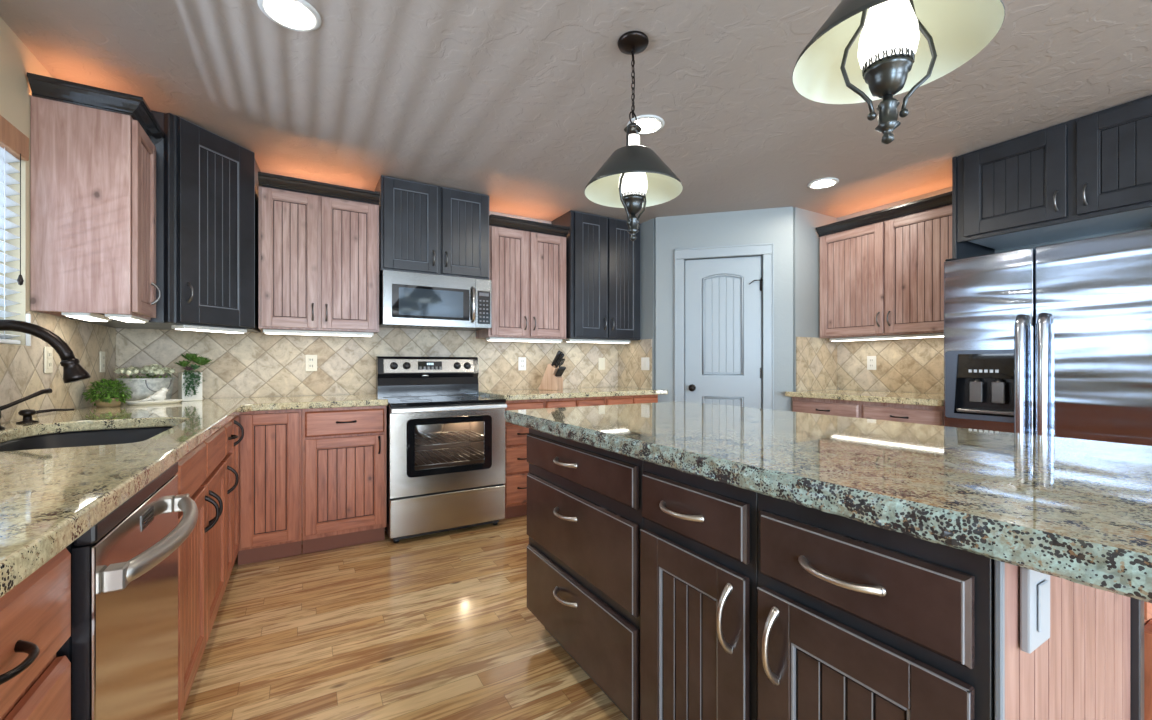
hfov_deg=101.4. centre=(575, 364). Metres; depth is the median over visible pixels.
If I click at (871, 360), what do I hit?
outlet plate
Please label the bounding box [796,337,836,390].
backsplash
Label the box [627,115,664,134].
recessed light
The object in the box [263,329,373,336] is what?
light
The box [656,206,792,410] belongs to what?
wall
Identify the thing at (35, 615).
base cabinet
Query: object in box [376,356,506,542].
range
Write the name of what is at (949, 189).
wall
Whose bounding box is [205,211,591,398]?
wall
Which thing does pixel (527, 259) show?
upper cabinet
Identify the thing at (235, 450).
base cabinet
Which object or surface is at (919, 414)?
base cabinet
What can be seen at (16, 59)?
wall
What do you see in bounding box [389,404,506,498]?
oven
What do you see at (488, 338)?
light
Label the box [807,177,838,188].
recessed light
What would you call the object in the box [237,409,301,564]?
base cabinet
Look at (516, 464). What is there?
base cabinet
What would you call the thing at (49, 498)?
countertop
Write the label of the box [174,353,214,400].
vase
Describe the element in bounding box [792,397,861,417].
base cabinet
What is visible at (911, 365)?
backsplash
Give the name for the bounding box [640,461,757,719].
base cabinet
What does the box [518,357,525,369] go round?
outlet plate
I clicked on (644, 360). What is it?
switch plate
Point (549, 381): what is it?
knife block
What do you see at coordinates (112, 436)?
sink
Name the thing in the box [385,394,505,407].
cooktop
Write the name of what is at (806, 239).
wall
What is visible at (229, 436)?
base cabinet
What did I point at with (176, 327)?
light
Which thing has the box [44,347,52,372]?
outlet plate
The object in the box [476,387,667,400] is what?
countertop
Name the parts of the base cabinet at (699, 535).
handle, door, drawer, handle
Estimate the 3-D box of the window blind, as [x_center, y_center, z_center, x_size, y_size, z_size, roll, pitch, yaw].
[-1.830,-0.498,1.198,0.085,0.835,1.600,0,0,-30]
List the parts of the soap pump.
spout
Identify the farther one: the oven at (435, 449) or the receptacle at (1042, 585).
the oven at (435, 449)
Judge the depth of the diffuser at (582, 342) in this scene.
4.23 m
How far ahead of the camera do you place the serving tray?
2.55 m
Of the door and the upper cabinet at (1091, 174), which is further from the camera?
the door
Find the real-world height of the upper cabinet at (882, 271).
0.930 m
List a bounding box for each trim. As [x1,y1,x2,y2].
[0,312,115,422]
[26,314,30,345]
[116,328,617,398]
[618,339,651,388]
[674,243,773,409]
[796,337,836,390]
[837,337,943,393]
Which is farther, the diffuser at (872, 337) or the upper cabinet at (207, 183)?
the diffuser at (872, 337)
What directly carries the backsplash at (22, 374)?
attached to the wall at (16, 59)
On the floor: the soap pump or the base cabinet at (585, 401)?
the base cabinet at (585, 401)
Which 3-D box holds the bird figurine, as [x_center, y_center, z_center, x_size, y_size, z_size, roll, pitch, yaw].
[-2.313,0.167,2.595,0.053,0.080,0.124,0,0,38]
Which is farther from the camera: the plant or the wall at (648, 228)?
the wall at (648, 228)
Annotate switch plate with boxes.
[599,358,604,369]
[641,357,648,369]
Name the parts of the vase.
pot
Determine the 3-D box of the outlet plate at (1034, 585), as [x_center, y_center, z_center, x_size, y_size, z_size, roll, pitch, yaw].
[0.671,0.348,0.685,0.080,0.120,0.016,0,0,-30]
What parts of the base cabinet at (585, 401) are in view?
drawer, drawer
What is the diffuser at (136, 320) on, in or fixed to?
attached to the light at (126, 318)
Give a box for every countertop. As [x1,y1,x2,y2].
[0,394,387,597]
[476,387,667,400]
[504,401,1151,602]
[785,389,943,405]
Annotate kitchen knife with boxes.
[551,350,560,365]
[555,353,563,367]
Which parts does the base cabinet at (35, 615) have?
handle, drawer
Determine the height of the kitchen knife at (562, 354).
0.125 m
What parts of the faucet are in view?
lever, spout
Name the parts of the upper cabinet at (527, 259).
door, crown moulding, door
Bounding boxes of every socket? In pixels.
[48,351,51,358]
[48,361,51,368]
[308,357,313,361]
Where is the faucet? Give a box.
[0,319,90,429]
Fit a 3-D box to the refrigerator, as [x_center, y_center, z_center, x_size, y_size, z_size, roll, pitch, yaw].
[2.708,0.244,2.591,0.806,1.747,0.902,0,0,-30]
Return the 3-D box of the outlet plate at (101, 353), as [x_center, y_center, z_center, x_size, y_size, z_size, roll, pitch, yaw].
[-2.604,-0.015,2.594,0.008,0.114,0.072,0,0,-30]
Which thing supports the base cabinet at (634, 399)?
on the floor
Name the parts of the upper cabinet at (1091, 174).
door, handle, handle, door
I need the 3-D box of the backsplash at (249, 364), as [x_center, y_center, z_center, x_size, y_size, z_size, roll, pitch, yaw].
[-1.154,-0.005,3.699,3.627,0.670,0.010,0,0,-30]
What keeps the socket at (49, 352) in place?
attached to the outlet plate at (48, 351)
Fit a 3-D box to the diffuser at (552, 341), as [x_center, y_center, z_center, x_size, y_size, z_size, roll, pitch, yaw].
[-0.413,-0.189,3.846,0.616,0.002,0.066,0,0,-30]
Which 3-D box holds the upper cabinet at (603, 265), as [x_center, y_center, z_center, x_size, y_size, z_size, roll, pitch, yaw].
[0.195,-0.754,4.237,0.725,1.064,0.406,0,0,-30]
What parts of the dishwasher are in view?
handle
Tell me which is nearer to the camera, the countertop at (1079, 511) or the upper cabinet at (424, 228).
the countertop at (1079, 511)
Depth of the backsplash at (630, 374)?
4.37 m
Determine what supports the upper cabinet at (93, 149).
attached to the wall at (16, 59)
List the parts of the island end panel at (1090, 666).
dark post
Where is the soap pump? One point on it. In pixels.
(27, 414)
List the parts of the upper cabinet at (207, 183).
handle, door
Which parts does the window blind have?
ladder cord, rail, pull cord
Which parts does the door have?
knob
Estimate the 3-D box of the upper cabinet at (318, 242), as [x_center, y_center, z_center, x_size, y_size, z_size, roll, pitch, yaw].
[-1.708,-0.693,3.164,0.688,0.942,0.354,0,0,-30]
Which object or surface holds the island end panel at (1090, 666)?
on the floor
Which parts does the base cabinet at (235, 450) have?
door, handle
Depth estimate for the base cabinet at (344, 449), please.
2.85 m
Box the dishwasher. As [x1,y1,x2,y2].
[56,461,197,719]
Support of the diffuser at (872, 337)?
attached to the light at (932, 334)
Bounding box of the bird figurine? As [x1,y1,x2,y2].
[141,387,169,400]
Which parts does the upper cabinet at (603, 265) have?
door, door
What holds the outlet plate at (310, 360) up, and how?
attached to the wall at (490, 212)
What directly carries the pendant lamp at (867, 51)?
hanging from the ceiling
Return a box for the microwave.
[379,270,491,330]
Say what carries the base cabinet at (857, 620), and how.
on the floor
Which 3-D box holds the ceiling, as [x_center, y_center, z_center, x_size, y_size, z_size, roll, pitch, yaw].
[1.892,-1.338,-0.184,5.430,0.100,10.185,0,0,-30]
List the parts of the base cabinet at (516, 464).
drawer, drawer, drawer, drawer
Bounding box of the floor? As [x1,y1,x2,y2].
[181,515,628,719]
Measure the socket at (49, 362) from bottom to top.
0.034 m
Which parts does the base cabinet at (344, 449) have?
drawer, door, handle, handle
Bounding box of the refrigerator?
[944,228,1151,445]
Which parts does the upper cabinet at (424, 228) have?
door, door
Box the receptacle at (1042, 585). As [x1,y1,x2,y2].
[1037,580,1048,631]
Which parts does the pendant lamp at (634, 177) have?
chain, lamp shade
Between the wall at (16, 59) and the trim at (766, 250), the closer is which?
the wall at (16, 59)
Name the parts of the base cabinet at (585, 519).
handle, handle, handle, drawer, drawer, drawer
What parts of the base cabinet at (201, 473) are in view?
drawer, door, handle, door, drawer, handle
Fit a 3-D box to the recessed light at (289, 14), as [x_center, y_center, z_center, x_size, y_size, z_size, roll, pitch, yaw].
[-1.042,-1.283,1.719,0.200,0.010,0.200,0,0,-30]
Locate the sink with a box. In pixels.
[0,427,171,451]
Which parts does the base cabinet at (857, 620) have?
handle, handle, door, drawer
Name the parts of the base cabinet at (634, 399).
drawer, drawer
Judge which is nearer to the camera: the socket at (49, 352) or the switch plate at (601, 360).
the socket at (49, 352)
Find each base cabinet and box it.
[0,548,70,719]
[6,427,225,719]
[221,421,238,585]
[229,416,243,565]
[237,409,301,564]
[302,406,386,553]
[500,399,543,519]
[527,428,642,719]
[544,397,604,407]
[605,395,657,404]
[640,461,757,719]
[757,493,993,719]
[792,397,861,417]
[862,401,943,425]
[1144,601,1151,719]
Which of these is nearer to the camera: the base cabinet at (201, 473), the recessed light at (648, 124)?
the base cabinet at (201, 473)
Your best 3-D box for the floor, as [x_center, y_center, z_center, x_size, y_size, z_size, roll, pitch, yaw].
[1.892,1.180,-0.184,5.430,0.100,10.185,0,0,-30]
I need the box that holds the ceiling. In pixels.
[0,0,1151,223]
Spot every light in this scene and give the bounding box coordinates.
[61,312,111,321]
[105,314,148,322]
[172,325,246,333]
[257,0,320,31]
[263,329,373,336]
[486,337,561,342]
[565,339,629,343]
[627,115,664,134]
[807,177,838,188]
[830,333,943,341]
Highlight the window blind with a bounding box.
[0,115,28,343]
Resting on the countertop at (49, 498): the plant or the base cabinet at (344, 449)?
the plant
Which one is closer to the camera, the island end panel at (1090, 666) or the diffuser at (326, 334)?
the island end panel at (1090, 666)
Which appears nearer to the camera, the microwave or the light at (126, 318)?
the light at (126, 318)
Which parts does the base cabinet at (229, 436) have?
door, drawer, handle, handle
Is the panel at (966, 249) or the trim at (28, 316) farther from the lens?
the panel at (966, 249)
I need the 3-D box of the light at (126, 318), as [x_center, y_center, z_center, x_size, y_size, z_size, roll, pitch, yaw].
[-2.100,-0.219,2.210,0.090,0.024,0.270,0,0,-30]
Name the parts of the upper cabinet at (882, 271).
door, crown moulding, door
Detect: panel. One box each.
[952,157,994,258]
[994,560,1143,719]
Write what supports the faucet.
on the countertop at (49, 498)
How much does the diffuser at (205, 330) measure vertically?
0.002 m
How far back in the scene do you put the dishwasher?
0.93 m
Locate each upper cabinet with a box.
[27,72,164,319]
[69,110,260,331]
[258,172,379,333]
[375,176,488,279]
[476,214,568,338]
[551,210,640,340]
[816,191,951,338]
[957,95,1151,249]
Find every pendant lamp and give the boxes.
[584,31,682,240]
[792,0,1004,143]
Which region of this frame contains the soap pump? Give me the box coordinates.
[16,409,73,423]
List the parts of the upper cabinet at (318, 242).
door, handle, crown moulding, handle, door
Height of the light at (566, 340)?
0.024 m
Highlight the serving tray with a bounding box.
[125,399,182,404]
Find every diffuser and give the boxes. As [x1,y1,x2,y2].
[67,316,107,321]
[111,318,144,322]
[175,329,236,333]
[265,333,370,336]
[488,340,558,342]
[582,342,626,343]
[833,336,943,341]
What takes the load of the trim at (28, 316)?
attached to the wall at (16, 59)
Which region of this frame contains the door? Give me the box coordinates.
[685,256,762,407]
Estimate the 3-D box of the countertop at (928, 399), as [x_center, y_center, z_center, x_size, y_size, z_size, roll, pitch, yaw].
[2.242,0.235,3.503,0.702,0.039,1.084,0,0,-30]
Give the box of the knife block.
[538,364,562,389]
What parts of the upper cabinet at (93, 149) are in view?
crown moulding, door, handle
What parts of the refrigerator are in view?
button panel, freezer door, handle, handle, fridge door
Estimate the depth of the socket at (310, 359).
3.28 m
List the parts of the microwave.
handle, trim, control panel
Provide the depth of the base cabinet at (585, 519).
1.53 m
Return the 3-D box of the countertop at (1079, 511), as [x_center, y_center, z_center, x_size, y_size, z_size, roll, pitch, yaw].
[0.633,0.229,1.525,1.086,0.050,1.975,0,0,-30]
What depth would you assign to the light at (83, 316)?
2.08 m
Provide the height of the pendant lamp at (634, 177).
0.796 m
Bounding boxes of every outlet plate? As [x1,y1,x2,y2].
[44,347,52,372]
[99,351,104,371]
[305,355,316,370]
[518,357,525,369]
[867,356,875,369]
[1020,567,1049,652]
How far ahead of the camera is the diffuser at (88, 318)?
2.14 m
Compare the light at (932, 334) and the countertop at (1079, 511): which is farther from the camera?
the light at (932, 334)
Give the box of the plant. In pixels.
[82,379,131,406]
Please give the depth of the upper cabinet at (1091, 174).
2.53 m
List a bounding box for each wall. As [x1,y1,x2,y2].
[0,17,96,423]
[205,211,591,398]
[628,218,655,388]
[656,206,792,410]
[793,207,836,390]
[837,187,1151,393]
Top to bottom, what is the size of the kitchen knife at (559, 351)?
0.134 m
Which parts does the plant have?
pot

